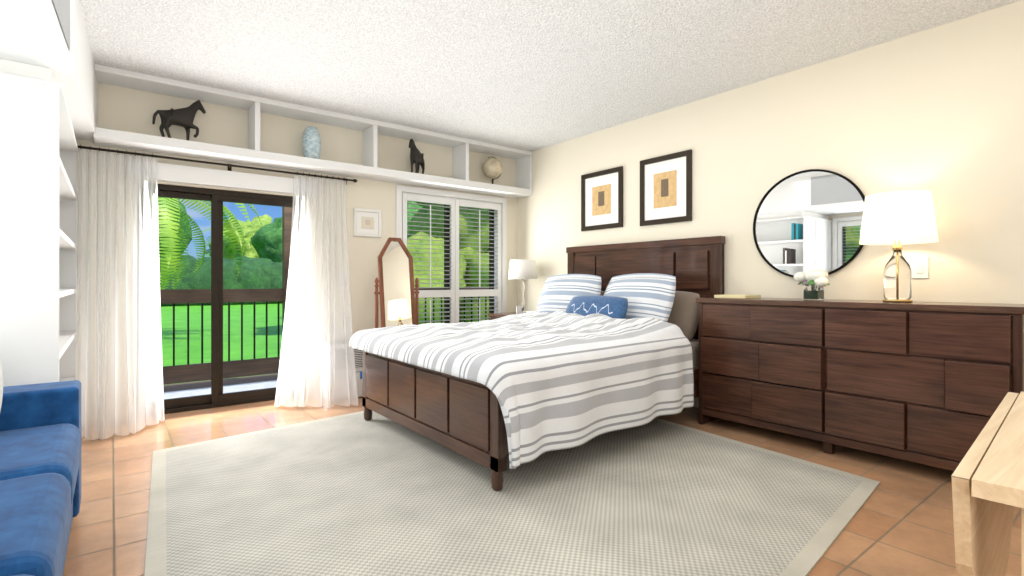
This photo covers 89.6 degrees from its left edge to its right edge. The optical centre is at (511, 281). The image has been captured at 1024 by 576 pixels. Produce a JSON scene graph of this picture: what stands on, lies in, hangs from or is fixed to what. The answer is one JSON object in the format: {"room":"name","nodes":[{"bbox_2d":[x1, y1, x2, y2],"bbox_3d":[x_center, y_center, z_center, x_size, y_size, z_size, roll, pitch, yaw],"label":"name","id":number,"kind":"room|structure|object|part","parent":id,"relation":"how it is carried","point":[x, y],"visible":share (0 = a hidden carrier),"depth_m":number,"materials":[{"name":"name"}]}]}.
{"room":"bedroom","nodes":[
{"label":"bedroom","id":0,"kind":"room"},
{"bbox_2d":[0,0,97,140],"bbox_3d":[-1.476,-1.270,0.924,1.040,0.480,6.470,0,0,-38],"label":"wall","id":1,"kind":"structure","parent":0,"point":[52,35],"depth_m":2.38,"materials":[{"name":"white paint"}]},
{"bbox_2d":[76,83,516,333],"bbox_3d":[-1.964,-0.230,4.767,4.980,2.560,0.200,0,0,-38],"label":"wall","id":2,"kind":"structure","parent":0,"point":[126,109],"depth_m":4.92,"materials":[{"name":"beige paint"}]},
{"bbox_2d":[77,145,356,184],"bbox_3d":[-2.343,-0.955,4.273,2.155,0.060,0.114,0,0,-38],"label":"curtain rod","id":3,"kind":"object","parent":2,"relation":"attached to","point":[229,167],"visible":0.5,"depth_m":4.18,"materials":[{"name":"brown metal"}]},
{"bbox_2d":[75,145,163,439],"bbox_3d":[-2.746,0.032,3.630,0.515,2.006,0.488,0,0,-38],"label":"curtain","id":4,"kind":"object","parent":3,"relation":"hanging from","point":[118,369],"visible":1,"depth_m":3.68,"materials":[{"name":"white fabric"}]},
{"bbox_2d":[274,172,358,407],"bbox_3d":[-1.644,0.032,4.412,0.670,2.006,0.601,0,0,-38],"label":"curtain","id":5,"kind":"object","parent":3,"relation":"hanging from","point":[317,364],"visible":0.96,"depth_m":4.50,"materials":[{"name":"white fabric"}]},
{"bbox_2d":[157,162,292,193],"bbox_3d":[-2.349,-0.853,4.309,1.390,0.135,0.048,0,0,-38],"label":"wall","id":6,"kind":"structure","parent":2,"relation":"attached to","point":[206,176],"depth_m":4.25,"materials":[{"name":"white paint"}]},
{"bbox_2d":[158,184,292,413],"bbox_3d":[-2.421,0.140,4.386,1.250,1.820,0.080,0,0,-38],"label":"sliding door","id":7,"kind":"structure","parent":2,"relation":"attached to","point":[217,396],"depth_m":4.31,"materials":[{"name":"brown wood"}]},
{"bbox_2d":[93,64,531,197],"bbox_3d":[-1.414,-1.255,4.890,3.960,0.510,0.280,0,0,-38],"label":"cubby shelf","id":8,"kind":"object","parent":2,"relation":"attached to","point":[370,129],"depth_m":4.52,"materials":[{"name":"white paint"}]},
{"bbox_2d":[152,100,205,139],"bbox_3d":[-2.569,-1.254,3.992,0.353,0.364,0.109,0,0,-42],"label":"horse","id":9,"kind":"object","parent":8,"relation":"in","point":[183,117],"visible":0.92,"depth_m":3.96,"materials":[{"name":"brown metal"}]},
{"bbox_2d":[302,126,320,158],"bbox_3d":[-1.785,-1.221,4.602,0.160,0.300,0.160,0,0,-38],"label":"vase","id":10,"kind":"object","parent":8,"relation":"in","point":[311,143],"visible":0.79,"depth_m":4.54,"materials":[{"name":"ceramic"}]},
{"bbox_2d":[409,139,424,173],"bbox_3d":[-0.967,-1.243,5.220,0.105,0.342,0.340,0,0,14],"label":"horse","id":11,"kind":"object","parent":8,"relation":"in","point":[416,156],"visible":0.88,"depth_m":5.15,"materials":[{"name":"brown metal"}]},
{"bbox_3d":[-0.213,-1.241,5.834,0.239,0.339,0.224,0,0,-38],"label":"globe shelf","id":12,"kind":"part","parent":8,"relation":"part of","materials":[{"name":"beige"}]},
{"bbox_2d":[353,208,381,236],"bbox_3d":[-1.412,-0.575,5.051,0.280,0.270,0.023,0,0,-38],"label":"picture frame","id":13,"kind":"object","parent":2,"relation":"attached to","point":[367,222],"visible":1,"depth_m":5.04,"materials":[{"name":"white"}]},
{"bbox_2d":[396,185,506,322],"bbox_3d":[-0.678,-0.145,5.736,1.400,1.670,0.245,0,0,-38],"label":"window shutters","id":14,"kind":"object","parent":2,"relation":"attached to","point":[451,293],"visible":0.79,"depth_m":5.71,"materials":[{"name":"white paint"}]},
{"bbox_2d":[63,396,1021,575],"bbox_3d":[0.065,1.110,2.151,5.280,0.120,6.820,0,0,-38],"label":"floor","id":15,"kind":"structure","parent":0,"point":[901,523],"depth_m":2.52,"materials":[{"name":"tile"}]},
{"bbox_2d":[0,59,77,386],"bbox_3d":[-3.010,0.010,2.813,0.932,2.080,1.605,0,0,-38],"label":"bookcase","id":16,"kind":"object","parent":15,"relation":"on","point":[38,228],"depth_m":2.42,"materials":[{"name":"white paint"}]},
{"bbox_2d":[0,358,81,575],"bbox_3d":[-1.593,0.600,1.074,1.000,0.900,2.550,0,0,-38],"label":"sofa","id":17,"kind":"object","parent":15,"relation":"on","point":[40,460],"visible":1,"depth_m":1.66,"materials":[{"name":"blue fabric"}]},
{"bbox_2d":[0,358,3,452],"bbox_3d":[-2.103,0.405,1.862,0.379,0.357,0.186,0,0,-38],"label":"pillow","id":18,"kind":"object","parent":17,"relation":"on","point":[1,370],"depth_m":1.98,"materials":[{"name":"white fabric"}]},
{"bbox_2d":[354,349,361,396],"bbox_3d":[-1.517,0.798,4.705,0.370,0.504,0.264,0,0,-38],"label":"dehumidifier","id":19,"kind":"object","parent":15,"relation":"on","point":[358,359],"depth_m":4.65,"materials":[{"name":"white plastic"}]},
{"bbox_2d":[374,237,418,327],"bbox_3d":[-1.032,0.326,4.642,0.433,1.448,0.380,0,0,-38],"label":"mirror","id":20,"kind":"object","parent":15,"relation":"on","point":[399,301],"visible":0.65,"depth_m":4.65,"materials":[{"name":"brown wood"}]},
{"bbox_2d":[488,306,535,319],"bbox_3d":[0.126,0.649,5.654,0.570,0.778,0.540,0,0,-38],"label":"nightstand","id":21,"kind":"object","parent":15,"relation":"on","point":[496,315],"depth_m":5.55,"materials":[{"name":"brown wood"}]},
{"bbox_2d":[508,259,537,312],"bbox_3d":[0.121,0.054,5.751,0.330,0.590,0.330,0,0,-38],"label":"light","id":22,"kind":"object","parent":21,"relation":"on","point":[522,269],"visible":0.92,"depth_m":5.62,"materials":[{"name":"white fabric"}]},
{"bbox_3d":[0.121,-0.133,5.751,0.330,0.215,0.330,0,0,-38],"label":"lamp shade","id":23,"kind":"part","parent":22,"relation":"part of","materials":[{"name":"white fabric"}]},
{"bbox_3d":[0.210,0.304,5.529,0.450,0.089,0.160,0,0,-38],"label":"items on the nightstand","id":24,"kind":"part","parent":21,"relation":"part of","materials":[{"name":"white"}]},
{"bbox_2d":[145,411,879,575],"bbox_3d":[-0.116,1.044,2.947,3.470,0.011,3.640,0,0,-38],"label":"rug","id":25,"kind":"object","parent":15,"relation":"on","point":[356,494],"visible":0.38,"depth_m":2.37,"materials":[{"name":"beige carpet"}]},
{"bbox_2d":[349,236,724,490],"bbox_3d":[0.279,0.345,3.900,2.474,1.410,2.088,0,0,-38],"label":"bed","id":26,"kind":"object","parent":15,"relation":"on","point":[602,339],"visible":0.98,"depth_m":3.19,"materials":[{"name":"white fabric"}]},
{"bbox_2d":[349,310,693,468],"bbox_3d":[0.029,0.562,3.659,1.783,0.611,2.016,0,0,-38],"label":"duvet","id":27,"kind":"object","parent":26,"relation":"on","point":[524,386],"depth_m":2.96,"materials":[{"name":"white fabric"}]},
{"bbox_2d":[696,294,1023,470],"bbox_3d":[2.055,0.574,3.249,0.482,0.952,1.739,0,0,-38],"label":"dresser","id":28,"kind":"object","parent":15,"relation":"on","point":[933,384],"depth_m":2.95,"materials":[{"name":"brown wood"}]},
{"bbox_3d":[1.655,0.108,3.789,0.220,0.021,0.240,0,0,-38],"label":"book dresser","id":29,"kind":"part","parent":28,"relation":"part of","materials":[{"name":"beige paper"}]},
{"bbox_2d":[794,269,829,299],"bbox_3d":[1.990,0.016,3.406,0.234,0.206,0.229,0,0,-38],"label":"flower vase","id":30,"kind":"object","parent":28,"relation":"on","point":[814,282],"visible":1,"depth_m":3.37,"materials":[{"name":"clear glass"}]},
{"bbox_2d":[859,190,937,301],"bbox_3d":[2.248,-0.194,3.009,0.370,0.625,0.370,0,0,-38],"label":"light","id":31,"kind":"object","parent":28,"relation":"on","point":[896,220],"visible":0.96,"depth_m":2.92,"materials":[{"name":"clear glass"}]},
{"bbox_3d":[2.248,-0.366,3.009,0.370,0.280,0.370,0,0,-38],"label":"lamp shade","id":32,"kind":"part","parent":31,"relation":"part of","materials":[{"name":"white fabric"}]},
{"bbox_2d":[951,391,1023,575],"bbox_3d":[1.305,0.670,0.733,0.903,0.760,0.929,0,0,-42],"label":"drop-leaf table","id":33,"kind":"object","parent":15,"relation":"on","point":[987,476],"visible":1,"depth_m":0.84,"materials":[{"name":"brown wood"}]},
{"bbox_2d":[79,0,1020,151],"bbox_3d":[0.065,-1.570,2.151,5.280,0.120,6.820,0,0,-38],"label":"ceiling","id":34,"kind":"structure","parent":0,"point":[531,75],"depth_m":3.36,"materials":[{"name":"white paint"}]},
{"bbox_2d":[517,0,1023,407],"bbox_3d":[2.092,-0.230,3.723,0.150,2.560,6.820,0,0,-38],"label":"wall","id":35,"kind":"structure","parent":0,"point":[938,112],"depth_m":3.38,"materials":[{"name":"beige paint"}]},
{"bbox_2d":[581,166,622,230],"bbox_3d":[0.888,-0.810,5.131,0.023,0.580,0.540,0,0,-38],"label":"picture frame","id":36,"kind":"object","parent":35,"relation":"attached to","point":[602,199],"visible":0.98,"depth_m":5.12,"materials":[{"name":"brown metal"}]},
{"bbox_2d":[640,149,691,225],"bbox_3d":[1.345,-0.810,4.542,0.023,0.600,0.530,0,0,-38],"label":"picture frame","id":37,"kind":"object","parent":35,"relation":"attached to","point":[665,189],"visible":0.96,"depth_m":4.53,"materials":[{"name":"brown metal"}]},
{"bbox_2d":[753,169,864,277],"bbox_3d":[2.066,-0.400,3.615,0.020,0.762,0.762,0,0,-38],"label":"round mirror","id":38,"kind":"object","parent":35,"relation":"attached to","point":[804,221],"visible":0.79,"depth_m":3.59,"materials":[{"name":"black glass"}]},
{"bbox_2d":[904,257,928,277],"bbox_3d":[2.444,-0.085,3.136,0.011,0.130,0.140,0,0,-38],"label":"switch plate","id":39,"kind":"object","parent":35,"relation":"attached to","point":[919,266],"visible":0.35,"depth_m":3.10,"materials":[{"name":"white plastic"}]},
{"label":"outside","id":40,"kind":"structure","parent":0,"visible":0},
{"bbox_2d":[163,380,277,398],"bbox_3d":[-1.806,1.127,5.591,10.000,0.125,0.910,0,0,-38],"label":"balcony slab","id":41,"kind":"object","parent":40,"point":[226,389],"depth_m":5.09,"materials":[{"name":"concrete"}]},
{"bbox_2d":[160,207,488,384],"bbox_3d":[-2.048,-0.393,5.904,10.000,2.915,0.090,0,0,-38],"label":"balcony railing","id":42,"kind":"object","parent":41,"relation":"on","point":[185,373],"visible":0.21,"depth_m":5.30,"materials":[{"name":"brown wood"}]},
{"bbox_2d":[161,304,281,384],"bbox_3d":[-36.834,1.300,63.803,140.000,0.300,134.020,0,0,-38],"label":"ground","id":43,"kind":"structure","parent":40,"point":[195,333],"depth_m":11.43,"materials":[{"name":"green plant"}]},
{"bbox_2d":[205,249,210,256],"bbox_3d":[-28.516,-0.950,51.284,3.000,4.400,6.600,0,0,-38],"label":"building","id":44,"kind":"structure","parent":43,"relation":"on","point":[208,251],"depth_m":50.77,"materials":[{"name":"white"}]},
{"bbox_2d":[158,197,260,288],"bbox_3d":[-7.710,-1.107,9.646,5.504,4.515,5.499,0,0,-38],"label":"palm","id":45,"kind":"object","parent":43,"relation":"on","point":[168,232],"visible":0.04,"depth_m":10.69,"materials":[{"name":"green plant"}]},
{"bbox_2d":[163,373,277,391],"bbox_3d":[-2.343,1.153,6.283,10.000,0.035,0.839,0,0,-38],"label":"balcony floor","id":46,"kind":"structure","parent":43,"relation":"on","point":[206,384],"depth_m":5.80,"materials":[{"name":"grey concrete"}]},
{"bbox_2d":[159,254,281,306],"bbox_3d":[-12.995,0.310,27.908,77.099,3.918,5.015,0,0,-38],"label":"hedge","id":47,"kind":"object","parent":43,"relation":"on","point":[260,273],"visible":0.06,"depth_m":25.50,"materials":[{"name":"green plant"}]},
{"bbox_2d":[197,228,259,259],"bbox_3d":[-17.097,-1.147,32.266,4.812,4.595,3.935,0,0,-38],"label":"palm","id":48,"kind":"object","parent":43,"relation":"on","point":[247,241],"visible":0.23,"depth_m":32.15,"materials":[{"name":"green plant"}]},
{"bbox_2d":[209,214,271,258],"bbox_3d":[-19.570,-1.865,41.023,8.616,6.229,10.260,0,0,-38],"label":"trees","id":49,"kind":"object","parent":43,"relation":"on","point":[255,223],"visible":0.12,"depth_m":36.39,"materials":[{"name":"green plant"}]},
{"bbox_2d":[158,197,488,261],"bbox_3d":[-26.950,-5.249,40.114,76.489,16.122,34.818,0,0,-38],"label":"palm trees","id":50,"kind":"object","parent":43,"relation":"on","point":[266,240],"visible":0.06,"depth_m":31.06,"materials":[{"name":"green plant"}]},
{"bbox_2d":[407,202,488,324],"bbox_3d":[0.790,-1.708,16.129,13.220,7.592,8.227,0,0,-38],"label":"garden","id":51,"kind":"object","parent":43,"relation":"on","point":[472,272],"visible":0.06,"depth_m":10.92,"materials":[{"name":"green plant"}]}
]}

